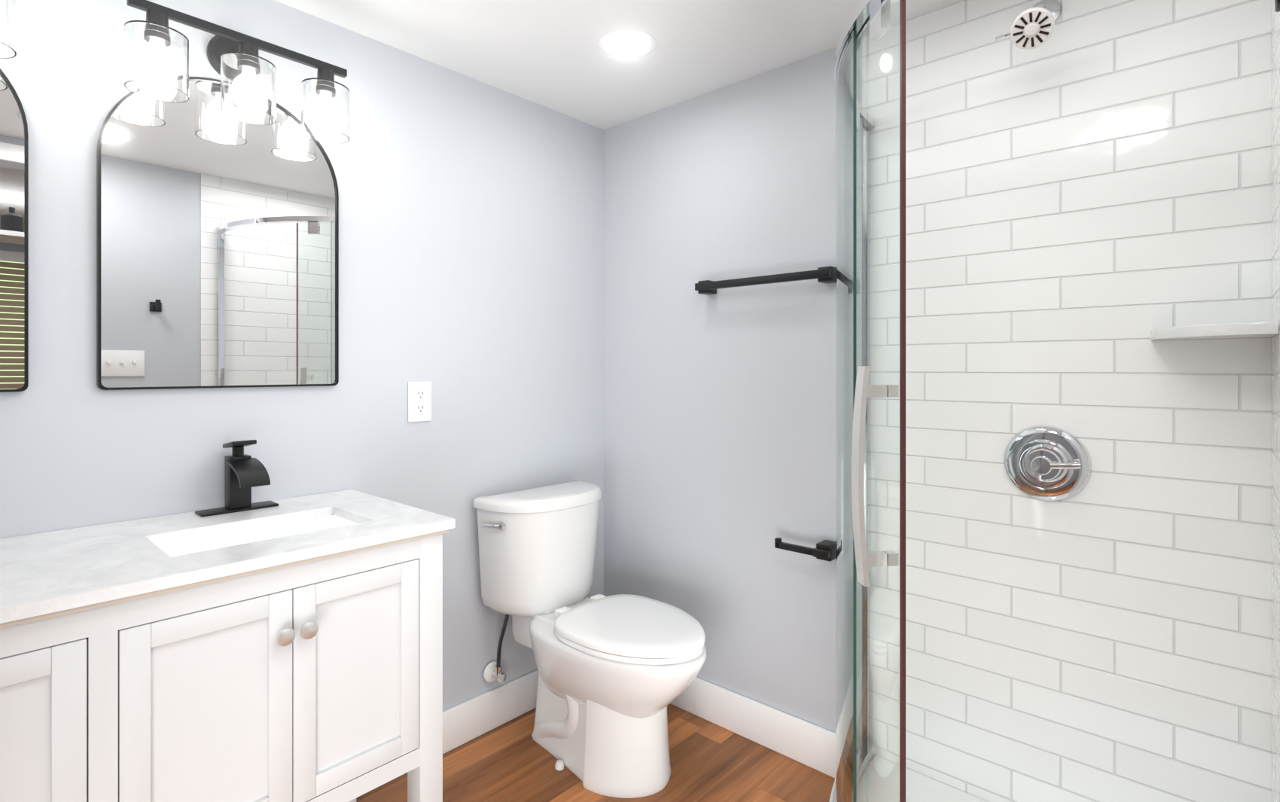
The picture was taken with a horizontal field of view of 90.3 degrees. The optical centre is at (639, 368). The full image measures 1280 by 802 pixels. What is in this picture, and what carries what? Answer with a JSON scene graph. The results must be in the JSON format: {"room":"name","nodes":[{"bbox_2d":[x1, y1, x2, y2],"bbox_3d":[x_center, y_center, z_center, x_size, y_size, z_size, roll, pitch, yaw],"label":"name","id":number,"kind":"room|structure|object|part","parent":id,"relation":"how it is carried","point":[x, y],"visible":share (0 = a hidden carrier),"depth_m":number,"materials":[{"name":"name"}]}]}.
{"room":"bathroom","nodes":[
{"label":"bathroom","id":0,"kind":"room"},
{"bbox_2d":[0,0,603,711],"bbox_3d":[-1.278,0.125,1.237,0.001,2.130,3.400,0,0,42],"label":"wall","id":1,"kind":"structure","parent":0,"point":[471,250],"depth_m":1.83,"materials":[{"name":"grey paint"}]},
{"bbox_2d":[0,0,16,58],"bbox_3d":[-1.338,-0.699,1.039,0.172,0.225,0.454,0,0,42],"label":"sconce","id":2,"kind":"object","parent":1,"relation":"attached to","point":[7,28],"visible":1,"depth_m":1.16,"materials":[{"name":"clear"}]},
{"bbox_2d":[0,68,28,392],"bbox_3d":[-1.395,-0.323,1.090,0.019,0.735,0.500,0,0,42],"label":"mirror","id":3,"kind":"object","parent":1,"relation":"attached to","point":[13,253],"visible":0.94,"depth_m":1.26,"materials":[{"name":"black mirror"}]},
{"bbox_2d":[96,76,338,390],"bbox_3d":[-0.990,-0.323,1.542,0.019,0.735,0.500,0,0,42],"label":"mirror","id":4,"kind":"object","parent":1,"relation":"attached to","point":[217,248],"visible":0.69,"depth_m":1.51,"materials":[{"name":"black mirror"}]},
{"bbox_2d":[124,0,349,143],"bbox_3d":[-0.929,-0.699,1.495,0.172,0.225,0.454,0,0,42],"label":"sconce","id":5,"kind":"object","parent":1,"relation":"attached to","point":[156,57],"visible":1,"depth_m":1.43,"materials":[{"name":"black"}]},
{"bbox_3d":[-1.021,-0.647,1.346,0.110,0.122,0.110,0,0,42],"label":"lamp shade","id":6,"kind":"part","parent":5,"relation":"part of","materials":[{"name":"clear glass"}]},
{"bbox_2d":[143,9,170,47],"bbox_3d":[-1.021,-0.722,1.346,0.045,0.058,0.045,0,0,42],"label":"socket","id":7,"kind":"object","parent":5,"relation":"attached to","point":[162,16],"depth_m":1.33,"materials":[{"name":"black metal"}]},
{"bbox_3d":[-0.943,-0.760,1.507,0.098,0.022,0.022,0,0,42],"label":"stem","id":8,"kind":"part","parent":5,"relation":"part of","materials":[{"name":"black metal"}]},
{"bbox_3d":[-0.906,-0.647,1.474,0.110,0.122,0.110,0,0,42],"label":"lamp shade","id":9,"kind":"part","parent":5,"relation":"part of","materials":[{"name":"clear glass"}]},
{"bbox_2d":[237,40,260,74],"bbox_3d":[-0.906,-0.722,1.474,0.045,0.058,0.045,0,0,42],"label":"socket","id":10,"kind":"object","parent":5,"relation":"attached to","point":[249,47],"depth_m":1.46,"materials":[{"name":"black"}]},
{"bbox_3d":[-0.791,-0.647,1.602,0.110,0.122,0.110,0,0,42],"label":"lamp shade","id":11,"kind":"part","parent":5,"relation":"part of","materials":[{"name":"clear glass"}]},
{"bbox_2d":[315,67,335,97],"bbox_3d":[-0.791,-0.722,1.602,0.045,0.058,0.045,0,0,42],"label":"socket","id":12,"kind":"object","parent":5,"relation":"attached to","point":[328,73],"depth_m":1.59,"materials":[{"name":"black"}]},
{"bbox_2d":[408,381,431,422],"bbox_3d":[-0.662,0.098,1.915,0.009,0.120,0.075,0,0,42],"label":"electrical outlet plate","id":13,"kind":"object","parent":1,"relation":"attached to","point":[419,401],"visible":1,"depth_m":1.91,"materials":[{"name":"white plastic"}]},
{"bbox_2d":[442,669,538,753],"bbox_3d":[-1.266,1.126,1.239,0.014,0.128,3.380,0,0,42],"label":"baseboard","id":14,"kind":"structure","parent":1,"relation":"attached to","point":[468,720],"depth_m":2.09,"materials":[{"name":"white wood"}]},
{"bbox_2d":[356,704,835,801],"bbox_3d":[0.434,1.190,-0.300,4.600,0.001,3.400,0,0,42],"label":"floor","id":15,"kind":"structure","parent":0,"point":[512,760],"depth_m":1.87,"materials":[{"name":"brown wood"}]},
{"bbox_2d":[0,439,455,801],"bbox_3d":[-1.005,0.678,1.141,0.530,1.024,1.203,0,0,42],"label":"bathroom vanity","id":16,"kind":"object","parent":15,"relation":"on","point":[239,646],"visible":1,"depth_m":1.15,"materials":[{"name":"white wood"}]},
{"bbox_3d":[-0.935,0.432,0.883,0.019,0.040,0.173,0,0,42],"label":"door rail","id":17,"kind":"part","parent":16,"relation":"part of","materials":[{"name":"white wood"}]},
{"bbox_3d":[-0.939,0.616,0.886,0.010,0.332,0.177,0,0,42],"label":"door panel","id":18,"kind":"part","parent":16,"relation":"part of","materials":[{"name":"white wood"}]},
{"bbox_3d":[-0.744,0.616,1.103,0.010,0.332,0.177,0,0,42],"label":"door panel","id":19,"kind":"part","parent":16,"relation":"part of","materials":[{"name":"white wood"}]},
{"bbox_3d":[-0.740,0.432,1.100,0.019,0.040,0.173,0,0,42],"label":"door rail","id":20,"kind":"part","parent":16,"relation":"part of","materials":[{"name":"white wood"}]},
{"bbox_3d":[-0.740,0.800,1.100,0.019,0.040,0.173,0,0,42],"label":"door rail","id":21,"kind":"part","parent":16,"relation":"part of","materials":[{"name":"white wood"}]},
{"bbox_3d":[-0.839,0.387,0.992,0.020,0.046,1.059,0,0,42],"label":"rail","id":22,"kind":"part","parent":16,"relation":"part of","materials":[{"name":"white wood"}]},
{"bbox_2d":[195,439,279,517],"bbox_3d":[-0.919,0.250,1.479,0.151,0.168,0.160,0,0,42],"label":"faucet","id":23,"kind":"object","parent":16,"relation":"on","point":[242,472],"depth_m":1.48,"materials":[{"name":"black metal"}]},
{"bbox_3d":[-0.650,0.488,1.163,0.030,0.032,0.032,0,0,42],"label":"knob","id":24,"kind":"part","parent":16,"relation":"part of","materials":[{"name":"silver metal"}]},
{"bbox_3d":[-0.623,0.488,1.194,0.030,0.032,0.032,0,0,42],"label":"knob","id":25,"kind":"part","parent":16,"relation":"part of","materials":[{"name":"silver metal"}]},
{"bbox_3d":[-0.573,0.616,1.293,0.010,0.332,0.177,0,0,42],"label":"door panel","id":26,"kind":"part","parent":16,"relation":"part of","materials":[{"name":"white wood"}]},
{"bbox_3d":[-0.570,0.432,1.290,0.019,0.040,0.173,0,0,42],"label":"door rail","id":27,"kind":"part","parent":16,"relation":"part of","materials":[{"name":"white wood"}]},
{"bbox_3d":[-0.570,0.800,1.290,0.019,0.040,0.173,0,0,42],"label":"door rail","id":28,"kind":"part","parent":16,"relation":"part of","materials":[{"name":"white wood"}]},
{"bbox_3d":[-0.479,0.777,1.418,0.057,0.826,0.055,0,0,42],"label":"leg","id":29,"kind":"part","parent":16,"relation":"part of","materials":[{"name":"white wood"}]},
{"bbox_2d":[473,479,707,798],"bbox_3d":[-0.119,0.797,1.954,0.738,0.785,0.467,0,0,42],"label":"toilet","id":30,"kind":"object","parent":15,"relation":"on","point":[617,674],"visible":1,"depth_m":1.89,"materials":[{"name":"white ceramic"}]},
{"bbox_3d":[-0.464,0.487,1.974,0.068,0.015,0.037,0,0,42],"label":"lever arm","id":31,"kind":"part","parent":30,"relation":"part of"},
{"bbox_3d":[-0.446,0.997,2.058,0.017,0.034,0.034,0,0,42],"label":"supply knob","id":32,"kind":"part","parent":30,"relation":"part of","materials":[{"name":"silver metal"}]},
{"bbox_3d":[-0.293,0.425,2.120,0.234,0.040,0.452,0,0,42],"label":"tank lid","id":33,"kind":"part","parent":30,"relation":"part of","materials":[{"name":"white ceramic"}]},
{"bbox_3d":[-0.294,0.614,2.120,0.224,0.337,0.432,0,0,42],"label":"tank","id":34,"kind":"part","parent":30,"relation":"part of","materials":[{"name":"white ceramic"}]},
{"bbox_3d":[-0.060,0.899,1.911,0.592,0.232,0.378,0,0,42],"label":"bowl","id":35,"kind":"part","parent":30,"relation":"part of","materials":[{"name":"white ceramic"}]},
{"bbox_3d":[-0.013,0.774,1.868,0.446,0.016,0.361,0,0,42],"label":"seat","id":36,"kind":"part","parent":30,"relation":"part of","materials":[{"name":"white plastic"}]},
{"bbox_3d":[-0.013,0.751,1.868,0.451,0.028,0.365,0,0,42],"label":"seat lid","id":37,"kind":"part","parent":30,"relation":"part of","materials":[{"name":"white plastic"}]},
{"bbox_2d":[829,0,987,801],"bbox_3d":[0.650,0.246,1.219,0.836,1.887,0.836,0,0,42],"label":"shower enclosure","id":38,"kind":"object","parent":15,"relation":"on","point":[869,75],"visible":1,"depth_m":1.20,"materials":[{"name":"clear glass"}]},
{"bbox_3d":[0.656,-0.686,1.220,0.821,0.022,0.821,0,0,42],"label":"rail","id":39,"kind":"part","parent":38,"relation":"part of","materials":[{"name":"silver metal"}]},
{"bbox_2d":[274,0,965,129],"bbox_3d":[0.434,-0.940,-0.300,4.600,0.001,3.400,0,0,42],"label":"ceiling","id":40,"kind":"structure","parent":0,"point":[551,54],"depth_m":1.82,"materials":[{"name":"white paint"}]},
{"bbox_2d":[598,29,655,58],"bbox_3d":[-0.036,-0.936,1.842,0.166,0.005,0.166,0,0,42],"label":"recessed light","id":41,"kind":"object","parent":40,"relation":"in","point":[626,44],"visible":1,"depth_m":1.83,"materials":[{"name":"white plastic"}]},
{"bbox_2d":[603,47,836,732],"bbox_3d":[1.569,0.125,0.966,4.600,2.130,0.001,0,0,42],"label":"wall","id":42,"kind":"structure","parent":0,"point":[718,442],"depth_m":2.10,"materials":[{"name":"grey paint"}]},
{"bbox_2d":[670,676,835,778],"bbox_3d":[0.243,1.126,2.146,1.020,0.128,0.014,0,0,42],"label":"baseboard","id":43,"kind":"structure","parent":42,"relation":"attached to","point":[807,743],"depth_m":2.01,"materials":[{"name":"white wood"}]},
{"bbox_2d":[694,265,835,295],"bbox_3d":[0.381,-0.273,1.985,0.472,0.042,0.069,0,0,42],"label":"towel rail","id":44,"kind":"object","parent":42,"relation":"attached to","point":[825,275],"visible":0.85,"depth_m":1.93,"materials":[{"name":"black metal"}]},
{"bbox_3d":[0.227,-0.273,2.135,0.042,0.042,0.051,0,0,42],"label":"post","id":45,"kind":"part","parent":44,"relation":"part of","materials":[{"name":"black metal"}]},
{"bbox_3d":[0.547,-0.273,1.848,0.042,0.042,0.051,0,0,42],"label":"post","id":46,"kind":"part","parent":44,"relation":"part of","materials":[{"name":"black metal"}]},
{"bbox_2d":[774,537,835,561],"bbox_3d":[0.491,0.526,1.877,0.166,0.044,0.081,0,0,42],"label":"toilet paper holder","id":47,"kind":"object","parent":42,"relation":"attached to","point":[824,550],"visible":0.96,"depth_m":1.83,"materials":[{"name":"black metal"}]},
{"bbox_3d":[0.517,0.526,1.815,0.044,0.022,0.022,0,0,42],"label":"arm","id":48,"kind":"part","parent":47,"relation":"part of"},
{"bbox_3d":[0.544,0.526,1.845,0.044,0.044,0.059,0,0,42],"label":"post","id":49,"kind":"part","parent":47,"relation":"part of","materials":[{"name":"black metal"}]},
{"bbox_2d":[905,0,1271,801],"bbox_3d":[0.937,0.125,1.529,0.836,2.130,0.006,0,0,42],"label":"tile","id":50,"kind":"structure","parent":42,"relation":"attached to","point":[1088,196],"depth_m":1.44,"materials":[{"name":"white tile"}]},
{"bbox_2d":[995,0,1060,49],"bbox_3d":[0.886,-0.789,1.443,0.112,0.168,0.188,0,0,42],"label":"shower head","id":51,"kind":"object","parent":50,"relation":"attached to","point":[1032,28],"visible":1,"depth_m":1.38},
{"bbox_3d":[0.810,-0.741,1.419,0.032,0.012,0.015,0,0,42],"label":"lever","id":52,"kind":"part","parent":51,"relation":"part of","materials":[{"name":"silver metal"}]},
{"bbox_2d":[1003,426,1091,500],"bbox_3d":[0.940,0.223,1.483,0.176,0.176,0.058,0,0,42],"label":"shower valve","id":53,"kind":"object","parent":50,"relation":"attached to","point":[1046,463],"visible":1,"depth_m":1.48,"materials":[{"name":"silver metal"}]},
{"bbox_3d":[0.954,0.219,1.443,0.077,0.023,0.018,0,0,42],"label":"lever","id":54,"kind":"part","parent":53,"relation":"part of","materials":[{"name":"silver metal"}]},
{"bbox_2d":[1150,321,1278,340],"bbox_3d":[1.111,-0.073,1.244,0.185,0.022,0.185,0,0,42],"label":"corner shelf","id":55,"kind":"object","parent":50,"relation":"attached to","point":[1253,330],"visible":1,"depth_m":1.19,"materials":[{"name":"white stone"}]},
{"bbox_3d":[0.817,0.125,0.686,0.110,2.130,1.420,0,0,42],"label":"wall","id":56,"kind":"structure","parent":0,"visible":0},
{"bbox_2d":[1271,0,1279,801],"bbox_3d":[0.946,0.125,0.917,0.005,2.130,0.894,0,0,42],"label":"tile","id":57,"kind":"structure","parent":56,"relation":"attached to","point":[1275,409],"depth_m":1.17,"materials":[{"name":"white tile"}]},
{"bbox_2d":[1274,0,1279,12],"bbox_3d":[0.510,-0.290,0.471,0.057,0.052,0.044,0,0,42],"label":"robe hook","id":58,"kind":"object","parent":56,"relation":"attached to","point":[1277,5],"visible":1,"depth_m":0.49,"materials":[{"name":"black"}]}
]}

